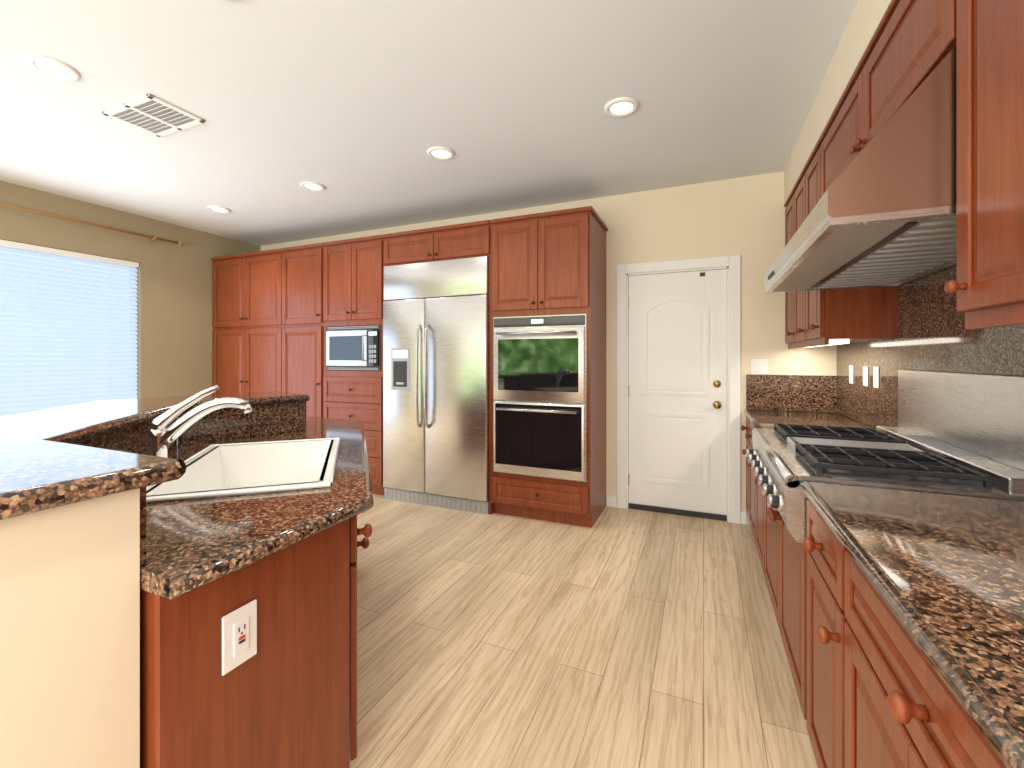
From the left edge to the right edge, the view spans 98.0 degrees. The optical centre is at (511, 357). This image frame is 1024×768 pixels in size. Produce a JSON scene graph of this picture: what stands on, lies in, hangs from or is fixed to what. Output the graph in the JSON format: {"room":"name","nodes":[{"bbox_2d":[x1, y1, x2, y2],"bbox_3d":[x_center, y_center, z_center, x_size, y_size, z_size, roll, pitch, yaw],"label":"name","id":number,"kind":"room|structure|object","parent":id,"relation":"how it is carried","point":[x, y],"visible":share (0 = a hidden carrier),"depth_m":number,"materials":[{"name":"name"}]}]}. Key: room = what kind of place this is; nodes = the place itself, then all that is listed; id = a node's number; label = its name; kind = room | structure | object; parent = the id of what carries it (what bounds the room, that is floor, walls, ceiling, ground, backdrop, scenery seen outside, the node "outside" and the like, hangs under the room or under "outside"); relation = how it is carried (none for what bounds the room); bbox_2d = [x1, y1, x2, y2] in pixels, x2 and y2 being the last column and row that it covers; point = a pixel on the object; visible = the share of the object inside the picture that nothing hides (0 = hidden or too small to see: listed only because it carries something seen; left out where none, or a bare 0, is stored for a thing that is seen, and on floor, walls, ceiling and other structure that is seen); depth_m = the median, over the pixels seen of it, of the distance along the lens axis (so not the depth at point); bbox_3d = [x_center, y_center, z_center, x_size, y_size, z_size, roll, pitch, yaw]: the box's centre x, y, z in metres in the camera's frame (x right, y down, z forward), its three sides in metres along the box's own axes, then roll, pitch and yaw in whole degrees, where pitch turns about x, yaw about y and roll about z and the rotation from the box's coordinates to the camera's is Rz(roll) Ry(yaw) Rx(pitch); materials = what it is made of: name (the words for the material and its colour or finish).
{"room":"kitchen","nodes":[
{"label":"kitchen","id":0,"kind":"room"},
{"bbox_2d":[0,180,260,397],"bbox_3d":[-4.683,-0.060,2.425,0.120,2.740,7.150,0,0,23],"label":"wall","id":1,"kind":"structure","parent":0,"point":[174,319],"depth_m":4.59,"materials":[{"name":"beige paint"}]},
{"bbox_2d":[0,246,135,411],"bbox_3d":[-4.232,0.115,3.554,0.050,2.146,2.076,0,0,23],"label":"window","id":2,"kind":"structure","parent":1,"relation":"in","point":[66,308],"depth_m":4.02,"materials":[{"name":"white glass"}]},
{"bbox_2d":[0,239,138,416],"bbox_3d":[-4.176,0.115,3.530,0.056,2.140,2.060,0,0,23],"label":"window blinds","id":3,"kind":"object","parent":2,"relation":"attached to","point":[27,361],"visible":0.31,"depth_m":3.96,"materials":[{"name":"white paint"}]},
{"bbox_2d":[0,202,182,245],"bbox_3d":[-4.096,-1.220,3.495,0.110,0.070,2.772,0,0,23],"label":"curtain rod","id":4,"kind":"object","parent":1,"relation":"attached to","point":[151,238],"visible":1,"depth_m":4.03,"materials":[{"name":"brown wood"}]},
{"bbox_2d":[0,0,856,245],"bbox_3d":[-1.817,-1.480,1.191,6.360,0.100,7.390,0,0,23],"label":"ceiling","id":5,"kind":"structure","parent":0,"point":[357,109],"depth_m":2.47,"materials":[{"name":"white paint"}]},
{"bbox_2d":[25,55,79,80],"bbox_3d":[-2.257,-1.423,2.192,0.184,0.012,0.184,0,0,-7],"label":"recessed light","id":6,"kind":"object","parent":5,"relation":"in","point":[53,68],"depth_m":2.18,"materials":[{"name":"white paint"}]},
{"bbox_2d":[102,94,205,136],"bbox_3d":[-2.112,-1.422,2.630,0.460,0.013,0.300,0,0,23],"label":"ceiling vent","id":7,"kind":"object","parent":5,"relation":"in","point":[152,114],"visible":1,"depth_m":2.62,"materials":[{"name":"white metal"}]},
{"bbox_2d":[207,206,230,212],"bbox_3d":[-2.810,-1.423,4.270,0.184,0.012,0.190,0,0,-7],"label":"recessed light","id":8,"kind":"object","parent":5,"relation":"in","point":[218,209],"depth_m":4.27,"materials":[{"name":"white paint"}]},
{"bbox_2d":[300,181,324,190],"bbox_3d":[-1.653,-1.423,3.695,0.184,0.012,0.184,0,0,-7],"label":"recessed light","id":9,"kind":"object","parent":5,"relation":"in","point":[312,186],"depth_m":3.68,"materials":[{"name":"white paint"}]},
{"bbox_2d":[427,146,454,159],"bbox_3d":[-0.495,-1.423,3.098,0.184,0.012,0.184,0,0,-7],"label":"recessed light","id":10,"kind":"object","parent":5,"relation":"in","point":[438,152],"depth_m":3.08,"materials":[{"name":"white paint"}]},
{"bbox_2d":[604,97,638,116],"bbox_3d":[0.621,-1.423,2.532,0.184,0.012,0.187,0,0,-7],"label":"recessed light","id":11,"kind":"object","parent":5,"relation":"in","point":[616,107],"depth_m":2.52,"materials":[{"name":"white paint"}]},
{"bbox_2d":[261,171,839,524],"bbox_3d":[-0.379,-0.060,4.529,6.360,2.740,0.120,0,0,23],"label":"wall","id":12,"kind":"structure","parent":0,"point":[744,217],"depth_m":3.60,"materials":[{"name":"beige paint"}]},
{"bbox_2d":[606,495,746,524],"bbox_3d":[-2.097,1.260,1.312,5.510,0.100,7.150,0,0,23],"label":"baseboard","id":13,"kind":"structure","parent":12,"relation":"attached to","point":[610,500],"depth_m":3.90,"materials":[{"name":"white paint"}]},
{"bbox_2d":[628,269,726,520],"bbox_3d":[1.366,0.297,3.721,0.776,2.026,0.108,0,0,23],"label":"entry door","id":14,"kind":"structure","parent":12,"relation":"in","point":[677,390],"depth_m":3.72,"materials":[{"name":"white paint"}]},
{"bbox_2d":[616,255,740,523],"bbox_3d":[1.381,0.247,3.750,0.970,2.125,0.120,0,0,23],"label":"door frame","id":15,"kind":"structure","parent":12,"relation":"attached to","point":[624,272],"depth_m":3.62,"materials":[{"name":"white paint"}]},
{"bbox_2d":[751,359,767,374],"bbox_3d":[1.927,0.070,3.464,0.121,0.120,0.011,0,0,23],"label":"switch plate","id":16,"kind":"object","parent":12,"relation":"attached to","point":[759,366],"visible":1,"depth_m":3.46,"materials":[{"name":"white plastic"}]},
{"bbox_2d":[746,265,1023,427],"bbox_3d":[1.030,0.021,0.843,0.611,0.757,5.532,0,0,23],"label":"backsplash","id":17,"kind":"structure","parent":12,"relation":"attached to","point":[934,334],"depth_m":2.18,"materials":[{"name":"brown stone"}]},
{"bbox_2d":[849,366,852,383],"bbox_3d":[2.236,0.110,2.935,0.008,0.120,0.075,0,0,23],"label":"outlet","id":18,"kind":"object","parent":17,"relation":"attached to","point":[850,374],"visible":1,"depth_m":2.92,"materials":[{"name":"white plastic"}]},
{"bbox_2d":[863,366,867,386],"bbox_3d":[2.126,0.110,2.678,0.008,0.120,0.075,0,0,23],"label":"outlet","id":19,"kind":"object","parent":17,"relation":"attached to","point":[865,375],"visible":1,"depth_m":2.67,"materials":[{"name":"white plastic"}]},
{"bbox_2d":[873,367,878,387],"bbox_3d":[2.054,0.110,2.512,0.008,0.120,0.075,0,0,23],"label":"outlet","id":20,"kind":"object","parent":17,"relation":"attached to","point":[875,377],"visible":1,"depth_m":2.50,"materials":[{"name":"white plastic"}]},
{"bbox_2d":[350,494,817,767],"bbox_3d":[-1.817,1.360,1.191,6.360,0.100,7.390,0,0,23],"label":"floor","id":21,"kind":"structure","parent":0,"point":[614,637],"depth_m":2.02,"materials":[{"name":"brown wood"}]},
{"bbox_2d":[0,488,139,767],"bbox_3d":[-1.132,0.775,0.889,0.832,1.070,0.257,0,0,23],"label":"wall","id":22,"kind":"structure","parent":21,"relation":"on","point":[69,635],"depth_m":0.73,"materials":[{"name":"beige paint"}]},
{"bbox_2d":[0,391,309,519],"bbox_3d":[-1.234,0.220,1.648,1.699,0.040,1.802,0,0,23],"label":"bar","id":23,"kind":"object","parent":22,"relation":"on","point":[46,462],"visible":0.83,"depth_m":0.90,"materials":[{"name":"brown stone"}]},
{"bbox_2d":[211,248,286,393],"bbox_3d":[-2.788,0.080,5.162,1.189,2.460,0.617,0,0,23],"label":"tall cabinet","id":24,"kind":"object","parent":21,"relation":"on","point":[267,322],"depth_m":4.86,"materials":[{"name":"brown wood"}]},
{"bbox_2d":[140,511,371,767],"bbox_3d":[-0.872,0.875,1.853,1.192,0.870,1.703,0,0,23],"label":"base cabinet","id":25,"kind":"object","parent":21,"relation":"on","point":[285,696],"visible":0.35,"depth_m":1.02,"materials":[{"name":"brown wood"}]},
{"bbox_2d":[222,599,256,675],"bbox_3d":[-0.594,0.610,0.975,0.010,0.125,0.080,0,0,23],"label":"outlet","id":26,"kind":"object","parent":25,"relation":"attached to","point":[239,636],"visible":1,"depth_m":0.97,"materials":[{"name":"white plastic"}]},
{"bbox_2d":[140,417,373,598],"bbox_3d":[-1.071,0.419,1.920,0.844,0.038,2.424,0,0,-19],"label":"countertop","id":27,"kind":"structure","parent":25,"relation":"on","point":[192,544],"depth_m":1.12,"materials":[{"name":"brown stone"}]},
{"bbox_2d":[75,402,305,564],"bbox_3d":[-1.061,0.320,1.735,1.331,0.158,1.361,0,0,23],"label":"backsplash","id":28,"kind":"structure","parent":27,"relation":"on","point":[230,423],"depth_m":2.14,"materials":[{"name":"brown stone"}]},
{"bbox_2d":[147,385,252,457],"bbox_3d":[-1.134,0.250,1.629,0.331,0.299,0.067,0,0,-20],"label":"faucet","id":29,"kind":"object","parent":27,"relation":"on","point":[161,437],"visible":0.81,"depth_m":1.59,"materials":[{"name":"silver metal"}]},
{"bbox_2d":[146,438,339,502],"bbox_3d":[-0.948,0.498,1.678,0.542,0.227,0.832,0,0,-19],"label":"sink","id":30,"kind":"object","parent":27,"relation":"in","point":[218,470],"visible":0.31,"depth_m":1.96,"materials":[{"name":"white ceramic"}]},
{"bbox_2d":[287,243,323,417],"bbox_3d":[-2.064,0.080,4.850,0.631,2.460,0.617,0,0,23],"label":"tall cabinet","id":31,"kind":"object","parent":21,"relation":"on","point":[305,323],"depth_m":4.53,"materials":[{"name":"brown wood"}]},
{"bbox_2d":[322,235,383,494],"bbox_3d":[-1.434,0.080,4.564,0.749,2.460,0.645,0,0,23],"label":"tall cabinet","id":32,"kind":"object","parent":21,"relation":"on","point":[353,281],"visible":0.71,"depth_m":4.27,"materials":[{"name":"brown wood"}]},
{"bbox_2d":[326,325,380,370],"bbox_3d":[-1.475,-0.095,4.469,0.685,0.436,0.458,0,0,23],"label":"microwave","id":33,"kind":"object","parent":32,"relation":"in","point":[353,348],"visible":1,"depth_m":4.28,"materials":[{"name":"grey plastic"}]},
{"bbox_2d":[383,256,488,514],"bbox_3d":[-0.592,0.230,4.163,1.072,2.161,0.695,0,0,23],"label":"refrigerator","id":34,"kind":"object","parent":21,"relation":"on","point":[435,383],"visible":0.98,"depth_m":3.88,"materials":[{"name":"grey metal"}]},
{"bbox_2d":[382,220,493,513],"bbox_3d":[-0.578,0.080,4.195,1.114,2.460,0.645,0,0,23],"label":"tall cabinet","id":35,"kind":"object","parent":21,"relation":"on","point":[462,240],"visible":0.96,"depth_m":3.87,"materials":[{"name":"brown wood"}]},
{"bbox_2d":[490,206,607,527],"bbox_3d":[0.330,0.080,3.804,0.860,2.460,0.645,0,0,23],"label":"tall cabinet","id":36,"kind":"object","parent":21,"relation":"on","point":[550,263],"visible":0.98,"depth_m":3.55,"materials":[{"name":"brown wood"}]},
{"bbox_2d":[493,314,586,481],"bbox_3d":[0.296,0.305,3.751,0.788,1.288,0.616,0,0,23],"label":"double oven","id":37,"kind":"object","parent":36,"relation":"in","point":[540,395],"visible":1,"depth_m":3.50,"materials":[{"name":"grey metal"}]},
{"bbox_2d":[741,416,764,574],"bbox_3d":[1.872,0.875,2.858,0.657,0.870,1.163,0,0,23],"label":"base cabinet","id":38,"kind":"object","parent":21,"relation":"on","point":[755,503],"visible":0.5,"depth_m":2.88,"materials":[{"name":"brown wood"}]},
{"bbox_2d":[744,409,871,428],"bbox_3d":[1.871,0.419,2.847,0.608,0.038,1.143,0,0,23],"label":"countertop","id":39,"kind":"structure","parent":38,"relation":"on","point":[763,419],"depth_m":2.93,"materials":[{"name":"brown stone"}]},
{"bbox_2d":[765,496,806,719],"bbox_3d":[1.431,0.960,1.835,0.657,0.700,1.064,0,0,23],"label":"base cabinet","id":40,"kind":"object","parent":21,"relation":"on","point":[786,566],"visible":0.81,"depth_m":1.73,"materials":[{"name":"brown wood"}]},
{"bbox_2d":[746,369,1023,542],"bbox_3d":[1.394,0.330,1.844,0.688,0.550,1.066,0,0,23],"label":"range","id":41,"kind":"object","parent":40,"relation":"on","point":[957,433],"visible":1,"depth_m":1.56,"materials":[{"name":"silver metal"}]},
{"bbox_2d":[802,499,825,767],"bbox_3d":[1.139,0.875,1.101,0.612,0.870,0.488,0,0,23],"label":"base cabinet","id":42,"kind":"object","parent":21,"relation":"on","point":[814,544],"depth_m":1.30,"materials":[{"name":"brown wood"}]},
{"bbox_2d":[826,524,1005,767],"bbox_3d":[0.899,0.875,0.545,0.612,0.870,0.997,0,0,23],"label":"base cabinet","id":43,"kind":"object","parent":21,"relation":"on","point":[879,695],"depth_m":0.85,"materials":[{"name":"brown wood"}]},
{"bbox_2d":[800,481,1023,767],"bbox_3d":[0.568,0.419,-0.178,0.608,0.038,3.291,0,0,23],"label":"countertop","id":44,"kind":"structure","parent":43,"relation":"on","point":[943,574],"depth_m":0.81,"materials":[{"name":"brown stone"}]},
{"bbox_2d":[784,0,890,203],"bbox_3d":[0.830,-1.301,0.051,0.355,0.258,7.150,0,0,23],"label":"wall","id":45,"kind":"structure","parent":0,"point":[866,16],"depth_m":2.06,"materials":[{"name":"beige paint"}]},
{"bbox_3d":[1.025,-0.060,-0.098,0.120,2.740,7.270,0,0,23],"label":"wall","id":46,"kind":"structure","parent":0,"visible":0},
{"bbox_2d":[784,140,898,348],"bbox_3d":[2.006,-0.620,2.823,0.383,1.100,1.122,0,0,23],"label":"upper cabinet","id":47,"kind":"object","parent":46,"relation":"attached to","point":[816,318],"visible":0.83,"depth_m":2.38,"materials":[{"name":"brown wood"}]},
{"bbox_2d":[764,44,956,292],"bbox_3d":[1.404,-0.570,1.719,0.612,0.420,1.372,0,0,23],"label":"range hood","id":48,"kind":"object","parent":46,"relation":"attached to","point":[883,212],"visible":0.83,"depth_m":1.19,"materials":[{"name":"silver metal"}]},
{"bbox_2d":[819,0,956,196],"bbox_3d":[1.511,-0.978,1.674,0.383,0.385,1.376,0,0,23],"label":"upper cabinet","id":49,"kind":"object","parent":46,"relation":"attached to","point":[911,45],"visible":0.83,"depth_m":1.51,"materials":[{"name":"brown wood"}]},
{"bbox_2d":[944,0,1023,323],"bbox_3d":[1.148,-0.635,0.786,0.348,1.070,0.536,0,0,23],"label":"upper cabinet","id":50,"kind":"object","parent":46,"relation":"attached to","point":[987,286],"depth_m":0.97,"materials":[{"name":"brown wood"}]}
]}

